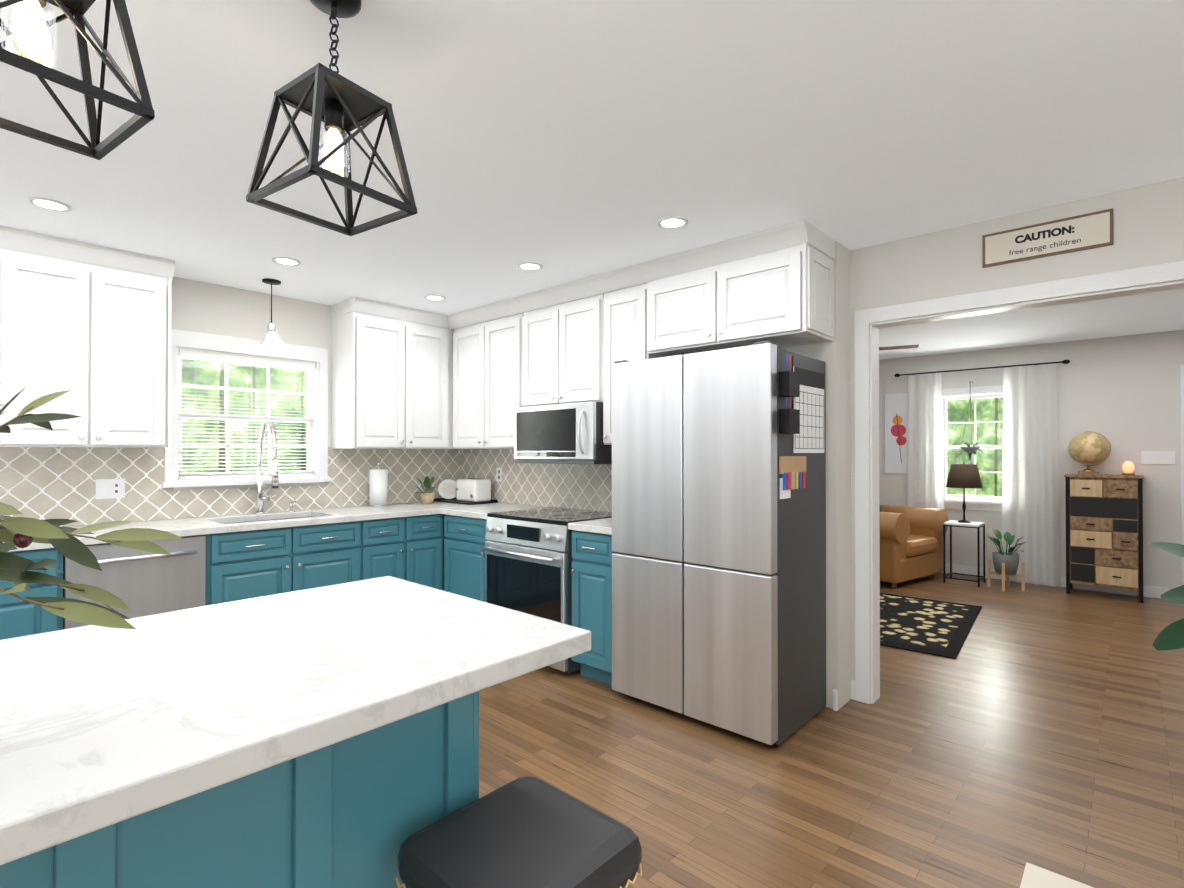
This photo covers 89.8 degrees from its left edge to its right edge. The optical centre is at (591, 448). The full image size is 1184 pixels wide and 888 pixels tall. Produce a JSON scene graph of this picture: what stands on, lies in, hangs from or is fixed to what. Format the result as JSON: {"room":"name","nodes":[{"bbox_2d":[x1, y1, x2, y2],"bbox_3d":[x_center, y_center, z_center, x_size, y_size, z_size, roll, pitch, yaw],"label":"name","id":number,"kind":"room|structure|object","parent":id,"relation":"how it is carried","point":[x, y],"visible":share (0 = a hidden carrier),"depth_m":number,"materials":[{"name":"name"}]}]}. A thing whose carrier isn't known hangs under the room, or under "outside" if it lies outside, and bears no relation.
{"room":"kitchen","nodes":[
{"label":"kitchen","id":0,"kind":"room"},
{"bbox_2d":[64,277,410,526],"bbox_3d":[-1.920,0.147,4.630,0.150,2.450,11.150,0,0,42],"label":"wall","id":1,"kind":"structure","parent":0,"point":[204,307],"depth_m":4.06,"materials":[{"name":"white paint"}]},
{"bbox_2d":[0,226,174,447],"bbox_3d":[-2.825,-0.547,3.270,0.342,1.076,0.778,0,0,42],"label":"upper cabinet","id":2,"kind":"object","parent":1,"relation":"attached to","point":[88,325],"visible":1,"depth_m":3.14,"materials":[{"name":"white wood"}]},
{"bbox_2d":[0,447,459,525],"bbox_3d":[-2.660,0.213,3.701,0.006,0.456,4.420,0,0,42],"label":"tile backsplash","id":3,"kind":"structure","parent":1,"relation":"attached to","point":[41,483],"depth_m":3.66,"materials":[{"name":"beige tile"}]},
{"bbox_2d":[96,479,124,498],"bbox_3d":[-2.834,0.236,3.498,0.007,0.115,0.135,0,0,42],"label":"electrical outlet plate","id":4,"kind":"object","parent":3,"relation":"attached to","point":[109,488],"depth_m":3.50,"materials":[{"name":"white plastic"}]},
{"bbox_2d":[161,329,331,487],"bbox_3d":[-2.359,-0.251,4.106,0.190,0.990,1.040,0,0,42],"label":"window","id":5,"kind":"structure","parent":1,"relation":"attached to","point":[312,362],"depth_m":4.07,"materials":[{"name":"white wood"}]},
{"bbox_2d":[331,297,398,448],"bbox_3d":[-1.674,-0.539,4.535,0.342,1.076,0.473,0,0,42],"label":"upper cabinet","id":6,"kind":"object","parent":1,"relation":"attached to","point":[365,332],"depth_m":4.37,"materials":[{"name":"white wood"}]},
{"bbox_2d":[399,306,450,448],"bbox_3d":[-1.442,-0.537,4.789,0.342,1.076,0.458,0,0,42],"label":"upper cabinet","id":7,"kind":"object","parent":1,"relation":"attached to","point":[403,377],"depth_m":4.68,"materials":[{"name":"white wood"}]},
{"bbox_2d":[0,0,1183,359],"bbox_3d":[0.743,-1.133,2.215,7.350,0.080,11.150,0,0,42],"label":"ceiling","id":8,"kind":"structure","parent":0,"point":[566,140],"depth_m":2.07,"materials":[{"name":"white paint"}]},
{"bbox_2d":[27,197,71,211],"bbox_3d":[-2.414,-1.086,2.647,0.148,0.006,0.148,0,0,15],"label":"recessed light","id":9,"kind":"object","parent":8,"relation":"in","point":[45,203],"depth_m":2.64,"materials":[{"name":"white"}]},
{"bbox_2d":[0,0,154,159],"bbox_3d":[-0.975,-0.845,1.032,0.279,0.508,0.278,0,0,34],"label":"cage pendant light","id":10,"kind":"object","parent":8,"relation":"hanging from","point":[30,25],"visible":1,"depth_m":1.06,"materials":[{"name":"black metal"}]},
{"bbox_2d":[253,278,288,350],"bbox_3d":[-2.066,-0.865,3.830,0.204,0.433,0.204,0,0,42],"label":"light","id":11,"kind":"object","parent":8,"relation":"hanging from","point":[271,339],"visible":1,"depth_m":3.81,"materials":[{"name":"glass"}]},
{"bbox_2d":[272,257,300,265],"bbox_3d":[-1.764,-1.081,3.435,0.148,0.006,0.148,0,0,-3],"label":"recessed light","id":12,"kind":"object","parent":8,"relation":"in","point":[287,261],"depth_m":3.43,"materials":[{"name":"white"}]},
{"bbox_2d":[246,0,417,235],"bbox_3d":[-0.623,-0.838,1.434,0.279,0.518,0.278,0,0,34],"label":"cage pendant light","id":13,"kind":"object","parent":8,"relation":"hanging from","point":[336,103],"visible":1,"depth_m":1.42,"materials":[{"name":"black metal"}]},
{"bbox_2d":[424,295,445,300],"bbox_3d":[-1.122,-1.076,4.244,0.148,0.006,0.148,0,0,33],"label":"recessed light","id":14,"kind":"object","parent":8,"relation":"in","point":[429,297],"depth_m":4.23,"materials":[{"name":"white"}]},
{"bbox_2d":[518,262,542,270],"bbox_3d":[-0.367,-1.081,3.529,0.148,0.006,0.148,0,0,-39],"label":"recessed light","id":15,"kind":"object","parent":8,"relation":"in","point":[529,266],"depth_m":3.53,"materials":[{"name":"white"}]},
{"bbox_2d":[657,216,687,228],"bbox_3d":[0.387,-1.085,2.856,0.148,0.006,0.148,0,0,33],"label":"recessed light","id":16,"kind":"object","parent":8,"relation":"in","point":[673,222],"depth_m":2.85,"materials":[{"name":"white"}]},
{"bbox_2d":[879,345,918,349],"bbox_3d":[2.152,-0.930,5.281,1.314,0.285,1.257,0,0,42],"label":"room ceiling fan","id":17,"kind":"object","parent":8,"relation":"hanging from","point":[898,347],"visible":0.02,"depth_m":5.00,"materials":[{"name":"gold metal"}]},
{"bbox_2d":[500,241,850,709],"bbox_3d":[0.161,0.146,4.339,3.320,2.450,0.320,0,0,42],"label":"wall","id":18,"kind":"structure","parent":0,"point":[834,355],"depth_m":3.14,"materials":[{"name":"white paint"}]},
{"bbox_2d":[451,307,486,448],"bbox_3d":[-0.847,-0.537,4.808,0.483,1.076,0.342,0,0,42],"label":"upper cabinet","id":19,"kind":"object","parent":18,"relation":"attached to","point":[468,328],"depth_m":4.69,"materials":[{"name":"white wood"}]},
{"bbox_2d":[487,296,518,448],"bbox_3d":[-0.580,-0.539,4.565,0.484,1.076,0.342,0,0,42],"label":"upper cabinet","id":20,"kind":"object","parent":18,"relation":"attached to","point":[502,318],"depth_m":4.41,"materials":[{"name":"white wood"}]},
{"bbox_2d":[460,449,611,511],"bbox_3d":[-0.301,0.079,4.537,2.310,0.734,0.007,0,0,42],"label":"tile backsplash","id":21,"kind":"structure","parent":18,"relation":"attached to","point":[576,486],"depth_m":4.62,"materials":[{"name":"beige tile"}]},
{"bbox_2d":[496,468,501,481],"bbox_3d":[-0.774,0.217,4.959,0.070,0.115,0.006,0,0,42],"label":"electrical outlet plate","id":22,"kind":"object","parent":21,"relation":"attached to","point":[498,470],"depth_m":4.95,"materials":[{"name":"white plastic"}]},
{"bbox_2d":[519,284,562,406],"bbox_3d":[-0.230,-0.687,4.248,0.441,0.784,0.342,0,0,42],"label":"upper cabinet","id":23,"kind":"object","parent":18,"relation":"attached to","point":[540,312],"depth_m":4.12,"materials":[{"name":"white wood"}]},
{"bbox_2d":[514,402,611,463],"bbox_3d":[-0.155,-0.095,4.090,0.760,0.392,0.455,0,0,42],"label":"microwave","id":24,"kind":"object","parent":23,"relation":"attached to","point":[570,433],"visible":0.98,"depth_m":3.89,"materials":[{"name":"grey metal"}]},
{"bbox_2d":[563,275,598,403],"bbox_3d":[0.006,-0.688,4.033,0.441,0.784,0.342,0,0,42],"label":"upper cabinet","id":25,"kind":"object","parent":18,"relation":"attached to","point":[581,297],"depth_m":3.87,"materials":[{"name":"white wood"}]},
{"bbox_2d":[599,263,654,444],"bbox_3d":[0.307,-0.554,3.758,0.353,1.056,0.342,0,0,42],"label":"upper cabinet","id":26,"kind":"object","parent":18,"relation":"attached to","point":[621,291],"depth_m":3.66,"materials":[{"name":"white wood"}]},
{"bbox_2d":[643,240,735,357],"bbox_3d":[0.633,-0.822,3.450,0.533,0.523,0.362,0,0,42],"label":"upper cabinet","id":27,"kind":"object","parent":18,"relation":"attached to","point":[685,293],"depth_m":3.31,"materials":[{"name":"white wood"}]},
{"bbox_2d":[727,219,834,347],"bbox_3d":[0.947,-0.824,3.163,0.561,0.523,0.362,0,0,42],"label":"upper cabinet","id":28,"kind":"object","parent":18,"relation":"attached to","point":[780,280],"depth_m":2.98,"materials":[{"name":"white wood"}]},
{"bbox_2d":[479,573,1183,887],"bbox_3d":[0.743,1.387,2.199,7.350,0.060,11.150,0,0,42],"label":"floor","id":29,"kind":"structure","parent":0,"point":[1040,725],"depth_m":2.57,"materials":[{"name":"brown wood"}]},
{"bbox_2d":[0,548,62,639],"bbox_3d":[-3.113,0.918,2.733,0.627,0.884,0.959,0,0,42],"label":"base cabinet","id":30,"kind":"object","parent":29,"relation":"on","point":[18,617],"depth_m":2.80,"materials":[{"name":"teal wood"}]},
{"bbox_2d":[63,535,205,629],"bbox_3d":[-2.557,0.924,3.282,0.656,0.880,0.595,0,0,42],"label":"stainless steel dishwasher","id":31,"kind":"object","parent":30,"relation":"in","point":[138,583],"visible":0.33,"depth_m":3.12,"materials":[{"name":"silver metal"}]},
{"bbox_2d":[0,691,478,887],"bbox_3d":[-1.329,0.902,0.606,0.776,0.889,2.401,0,0,42],"label":"kitchen island","id":32,"kind":"object","parent":29,"relation":"on","point":[357,811],"visible":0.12,"depth_m":0.97,"materials":[{"name":"teal wood"}]},
{"bbox_2d":[0,576,590,864],"bbox_3d":[-1.279,0.434,0.631,0.910,0.045,2.800,0,0,42],"label":"island countertop","id":33,"kind":"structure","parent":32,"relation":"on","point":[101,727],"depth_m":1.05,"materials":[{"name":"white stone"}]},
{"bbox_2d":[308,514,435,588],"bbox_3d":[-1.583,0.929,4.413,0.627,0.884,0.712,0,0,42],"label":"base cabinet","id":34,"kind":"object","parent":29,"relation":"on","point":[404,548],"depth_m":4.06,"materials":[{"name":"teal wood"}]},
{"bbox_2d":[436,514,439,589],"bbox_3d":[-1.166,0.931,4.872,0.627,0.884,0.663,0,0,42],"label":"base cabinet","id":35,"kind":"object","parent":29,"relation":"on","point":[437,515],"depth_m":4.43,"materials":[{"name":"teal wood"}]},
{"bbox_2d":[3,501,482,551],"bbox_3d":[-2.422,0.460,3.481,0.649,0.039,4.418,0,0,42],"label":"countertop","id":36,"kind":"structure","parent":35,"relation":"on","point":[181,527],"depth_m":3.77,"materials":[{"name":"white stone"}]},
{"bbox_2d":[254,419,278,513],"bbox_3d":[-2.126,0.122,3.980,0.329,0.640,0.154,0,0,42],"label":"gooseneck faucet","id":37,"kind":"object","parent":36,"relation":"on","point":[274,474],"visible":1,"depth_m":3.99,"materials":[{"name":"silver metal"}]},
{"bbox_2d":[223,516,311,523],"bbox_3d":[-2.067,0.585,3.849,0.438,0.206,0.688,0,0,42],"label":"sink","id":38,"kind":"object","parent":36,"relation":"in","point":[265,520],"visible":0.02,"depth_m":4.01,"materials":[{"name":"silver metal"}]},
{"bbox_2d":[288,501,295,511],"bbox_3d":[-2.096,0.402,4.160,0.093,0.083,0.044,0,0,42],"label":"soap dispenser","id":39,"kind":"object","parent":36,"relation":"on","point":[291,506],"visible":1,"depth_m":4.17,"materials":[{"name":"silver metal"}]},
{"bbox_2d":[368,462,388,506],"bbox_3d":[-1.657,0.274,4.614,0.156,0.345,0.156,0,0,42],"label":"paper towel holder","id":40,"kind":"object","parent":36,"relation":"on","point":[378,486],"visible":1,"depth_m":4.56,"materials":[{"name":"white paper"}]},
{"bbox_2d":[414,476,437,503],"bbox_3d":[-1.344,0.337,4.820,0.209,0.222,0.242,0,0,42],"label":"potted plant","id":41,"kind":"object","parent":36,"relation":"on","point":[427,496],"visible":1,"depth_m":4.82,"materials":[{"name":"green plant"}]},
{"bbox_2d":[433,497,497,504],"bbox_3d":[-1.070,0.438,5.008,0.525,0.022,0.275,0,0,42],"label":"tray","id":42,"kind":"object","parent":36,"relation":"on","point":[454,500],"visible":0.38,"depth_m":4.93,"materials":[{"name":"black metal"}]},
{"bbox_2d":[438,479,455,498],"bbox_3d":[-1.235,0.350,5.121,0.109,0.169,0.158,0,0,42],"label":"decorative plate","id":43,"kind":"object","parent":42,"relation":"on","point":[446,488],"visible":0.9,"depth_m":5.11,"materials":[{"name":"white ceramic"}]},
{"bbox_2d":[456,478,490,501],"bbox_3d":[-0.993,0.343,4.957,0.280,0.186,0.177,0,0,42],"label":"toaster","id":44,"kind":"object","parent":42,"relation":"on","point":[473,489],"visible":1,"depth_m":4.88,"materials":[{"name":"white plastic"}]},
{"bbox_2d":[439,502,544,518],"bbox_3d":[-0.706,0.466,4.461,0.545,0.039,0.660,0,0,42],"label":"countertop","id":45,"kind":"structure","parent":35,"relation":"on","point":[472,511],"depth_m":4.43,"materials":[{"name":"white stone"}]},
{"bbox_2d":[440,514,487,601],"bbox_3d":[-0.696,0.929,4.469,0.540,0.884,0.626,0,0,42],"label":"base cabinet","id":46,"kind":"object","parent":29,"relation":"on","point":[444,552],"depth_m":4.26,"materials":[{"name":"teal wood"}]},
{"bbox_2d":[395,777,641,887],"bbox_3d":[-0.128,1.020,1.067,0.376,0.661,0.376,0,0,42],"label":"stool","id":47,"kind":"object","parent":29,"relation":"on","point":[527,832],"visible":1,"depth_m":1.04,"materials":[{"name":"black leather"}]},
{"bbox_2d":[481,507,611,673],"bbox_3d":[-0.248,0.901,3.981,0.764,0.934,0.712,0,0,42],"label":"range","id":48,"kind":"object","parent":29,"relation":"on","point":[528,560],"visible":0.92,"depth_m":3.73,"materials":[{"name":"grey metal"}]},
{"bbox_2d":[571,530,614,684],"bbox_3d":[0.210,0.924,3.645,0.350,0.884,0.626,0,0,42],"label":"base cabinet","id":49,"kind":"object","parent":29,"relation":"on","point":[591,571],"depth_m":3.41,"materials":[{"name":"teal wood"}]},
{"bbox_2d":[568,518,611,534],"bbox_3d":[0.204,0.461,3.641,0.356,0.039,0.646,0,0,42],"label":"countertop","id":50,"kind":"structure","parent":49,"relation":"on","point":[603,526],"depth_m":3.45,"materials":[{"name":"white stone"}]},
{"bbox_2d":[612,341,825,744],"bbox_3d":[0.666,0.442,3.184,0.930,1.842,0.645,0,0,42],"label":"refrigerator","id":51,"kind":"object","parent":29,"relation":"on","point":[719,583],"visible":1,"depth_m":2.88,"materials":[{"name":"grey metal"}]},
{"bbox_2d":[779,354,823,498],"bbox_3d":[1.046,-0.099,2.882,0.050,0.660,0.525,0,0,42],"label":"organizer","id":52,"kind":"object","parent":51,"relation":"attached to","point":[802,420],"visible":1,"depth_m":2.85,"materials":[{"name":"white paper"}]},
{"bbox_2d":[879,504,947,587],"bbox_3d":[3.107,0.889,6.412,1.110,0.990,0.940,0,0,-36],"label":"leather armchair","id":53,"kind":"object","parent":29,"relation":"on","point":[911,543],"visible":0.44,"depth_m":5.97,"materials":[{"name":"brown leather"}]},
{"bbox_2d":[880,593,981,658],"bbox_3d":[2.239,1.368,4.995,1.600,0.012,1.640,0,0,38],"label":"rug","id":54,"kind":"object","parent":29,"relation":"on","point":[931,627],"visible":0.39,"depth_m":4.60,"materials":[{"name":"black carpet"}]},
{"bbox_2d":[943,520,984,586],"bbox_3d":[3.842,1.072,6.134,0.316,0.620,0.316,0,0,42],"label":"metal side table","id":55,"kind":"object","parent":29,"relation":"on","point":[953,523],"visible":0.98,"depth_m":6.12,"materials":[{"name":"black metal"}]},
{"bbox_2d":[946,462,982,522],"bbox_3d":[3.842,0.451,6.138,0.330,0.620,0.330,0,0,42],"label":"light","id":56,"kind":"object","parent":55,"relation":"on","point":[963,475],"visible":1,"depth_m":6.04,"materials":[{"name":"brown fabric"}]},
{"bbox_2d":[987,559,1024,591],"bbox_3d":[4.075,1.245,5.853,0.232,0.270,0.232,0,0,-3],"label":"plant stand","id":57,"kind":"object","parent":29,"relation":"on","point":[1004,575],"visible":0.83,"depth_m":5.77,"materials":[{"name":"brown wood"}]},
{"bbox_2d":[987,528,1025,574],"bbox_3d":[4.073,1.018,5.824,0.368,0.413,0.415,0,0,42],"label":"potted plant","id":58,"kind":"object","parent":57,"relation":"on","point":[1009,559],"visible":1,"depth_m":5.81,"materials":[{"name":"grey"}]},
{"bbox_2d":[1020,862,1093,887],"bbox_3d":[1.658,1.341,0.642,2.100,0.009,1.580,0,0,42],"label":"kitchen rug","id":59,"kind":"object","parent":29,"relation":"on","point":[1034,876],"visible":1,"depth_m":1.85,"materials":[{"name":"beige fabric"}]},
{"bbox_2d":[1064,474,1143,602],"bbox_3d":[4.815,0.813,5.592,0.560,1.132,0.339,0,0,42],"label":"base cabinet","id":60,"kind":"object","parent":29,"relation":"on","point":[1104,530],"visible":1,"depth_m":5.47,"materials":[{"name":"wood"}]},
{"bbox_2d":[1068,431,1110,474],"bbox_3d":[4.745,0.041,5.671,0.316,0.411,0.300,0,0,42],"label":"desk globe","id":61,"kind":"object","parent":60,"relation":"on","point":[1088,448],"visible":1,"depth_m":5.59,"materials":[{"name":"gold wood"}]},
{"bbox_2d":[1122,461,1134,474],"bbox_3d":[4.949,0.180,5.484,0.090,0.130,0.100,0,0,42],"label":"salt lamp","id":62,"kind":"object","parent":60,"relation":"on","point":[1128,467],"visible":0.98,"depth_m":5.46,"materials":[{"name":"orange stone"}]},
{"bbox_2d":[1150,542,1183,650],"bbox_3d":[3.220,0.661,2.939,0.675,1.402,0.701,0,0,42],"label":"floor plant","id":63,"kind":"object","parent":29,"relation":"on","point":[1170,636],"visible":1,"depth_m":2.92,"materials":[{"name":"green plant"}]},
{"bbox_2d":[850,177,1183,703],"bbox_3d":[2.835,0.131,2.040,3.730,2.450,0.120,0,0,42],"label":"wall","id":64,"kind":"structure","parent":0,"point":[1148,224],"depth_m":2.82,"materials":[{"name":"white paint"}]},
{"bbox_2d":[851,680,854,692],"bbox_3d":[0.293,1.319,4.436,3.315,0.105,0.014,0,0,42],"label":"baseboard","id":65,"kind":"structure","parent":64,"relation":"attached to","point":[852,681],"depth_m":3.23,"materials":[{"name":"white wood"}]},
{"bbox_2d":[854,261,1183,703],"bbox_3d":[2.243,0.304,2.577,2.080,2.110,0.148,0,0,42],"label":"door frame","id":66,"kind":"structure","parent":64,"relation":"attached to","point":[867,531],"depth_m":3.18,"materials":[{"name":"white wood"}]},
{"bbox_2d":[982,208,1113,267],"bbox_3d":[2.038,-0.942,2.679,0.470,0.153,0.015,0,0,42],"label":"caution sign","id":67,"kind":"object","parent":64,"relation":"attached to","point":[1072,234],"visible":1,"depth_m":2.66,"materials":[{"name":"brown wood"}]},
{"bbox_2d":[879,330,1183,588],"bbox_3d":[4.445,0.158,6.274,7.050,2.450,0.150,0,0,42],"label":"wall","id":68,"kind":"structure","parent":0,"point":[1121,394],"depth_m":5.73,"materials":[{"name":"white paint"}]},
{"bbox_2d":[885,393,907,472],"bbox_3d":[3.575,-0.178,6.947,0.280,0.930,0.026,0,0,42],"label":"picture","id":69,"kind":"object","parent":68,"relation":"attached to","point":[896,408],"visible":0.98,"depth_m":6.95,"materials":[{"name":"white paper"}]},
{"bbox_2d":[950,381,987,460],"bbox_3d":[4.003,-0.296,6.327,0.368,0.846,0.368,0,0,42],"label":"potted plant","id":70,"kind":"object","parent":68,"relation":"hanging from","point":[974,449],"visible":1,"depth_m":6.29,"materials":[{"name":"grey"}]},
{"bbox_2d":[942,385,1002,510],"bbox_3d":[4.170,-0.001,6.485,0.810,1.330,0.190,0,0,42],"label":"living room window","id":71,"kind":"structure","parent":68,"relation":"in","point":[975,502],"depth_m":6.49,"materials":[{"name":"white"}]},
{"bbox_2d":[894,359,1069,376],"bbox_3d":[4.124,-0.851,6.389,1.593,0.044,0.122,0,0,42],"label":"curtain rod","id":72,"kind":"object","parent":68,"relation":"attached to","point":[1066,361],"visible":0.98,"depth_m":6.28,"materials":[{"name":"black metal"}]},
{"bbox_2d":[907,373,945,572],"bbox_3d":[3.743,0.267,6.676,0.390,2.206,0.057,0,0,42],"label":"curtain","id":73,"kind":"object","parent":72,"relation":"hanging from","point":[925,473],"depth_m":6.69,"materials":[{"name":"white fabric"}]},
{"bbox_2d":[1002,364,1060,586],"bbox_3d":[4.449,0.263,6.033,0.480,2.206,0.060,0,0,42],"label":"curtain","id":74,"kind":"object","parent":72,"relation":"hanging from","point":[1030,503],"depth_m":6.00,"materials":[{"name":"white fabric"}]},
{"bbox_2d":[945,564,1171,598],"bbox_3d":[3.580,1.335,6.943,4.860,0.105,0.014,0,0,42],"label":"baseboard","id":75,"kind":"structure","parent":68,"relation":"attached to","point":[1152,592],"depth_m":5.79,"materials":[{"name":"white wood"}]},
{"bbox_2d":[1141,451,1174,463],"bbox_3d":[5.206,0.082,5.469,0.220,0.112,0.015,0,0,42],"label":"switch plate","id":76,"kind":"object","parent":68,"relation":"attached to","point":[1157,457],"visible":1,"depth_m":5.46,"materials":[{"name":"white plastic"}]},
{"bbox_2d":[1180,364,1183,584],"bbox_3d":[5.684,0.307,4.982,1.060,2.135,0.089,0,0,42],"label":"door frame","id":77,"kind":"structure","parent":68,"relation":"attached to","point":[1182,451],"depth_m":5.35,"materials":[{"name":"white wood"}]},
{"bbox_3d":[-0.905,0.266,0.731,0.192,0.292,0.172,0,0,42],"label":"ceramic vase","id":78,"kind":"object","parent":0,"visible":0},
{"bbox_2d":[0,386,184,628],"bbox_3d":[-0.814,0.059,0.778,0.555,0.336,0.405,0,0,42],"label":"leaves","id":79,"kind":"object","parent":78,"relation":"in","point":[20,532],"visible":1,"depth_m":0.75,"materials":[{"name":"green plant"}]},
{"label":"outside","id":80,"kind":"structure","parent":0,"visible":0},
{"bbox_2d":[181,358,306,472],"bbox_3d":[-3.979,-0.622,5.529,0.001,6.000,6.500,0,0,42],"label":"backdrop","id":81,"kind":"structure","parent":80,"point":[291,374],"depth_m":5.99,"materials":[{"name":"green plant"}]},
{"bbox_2d":[947,398,1002,496],"bbox_3d":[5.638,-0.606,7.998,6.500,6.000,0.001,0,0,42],"label":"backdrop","id":82,"kind":"structure","parent":80,"point":[960,407],"depth_m":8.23,"materials":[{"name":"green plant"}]}
]}

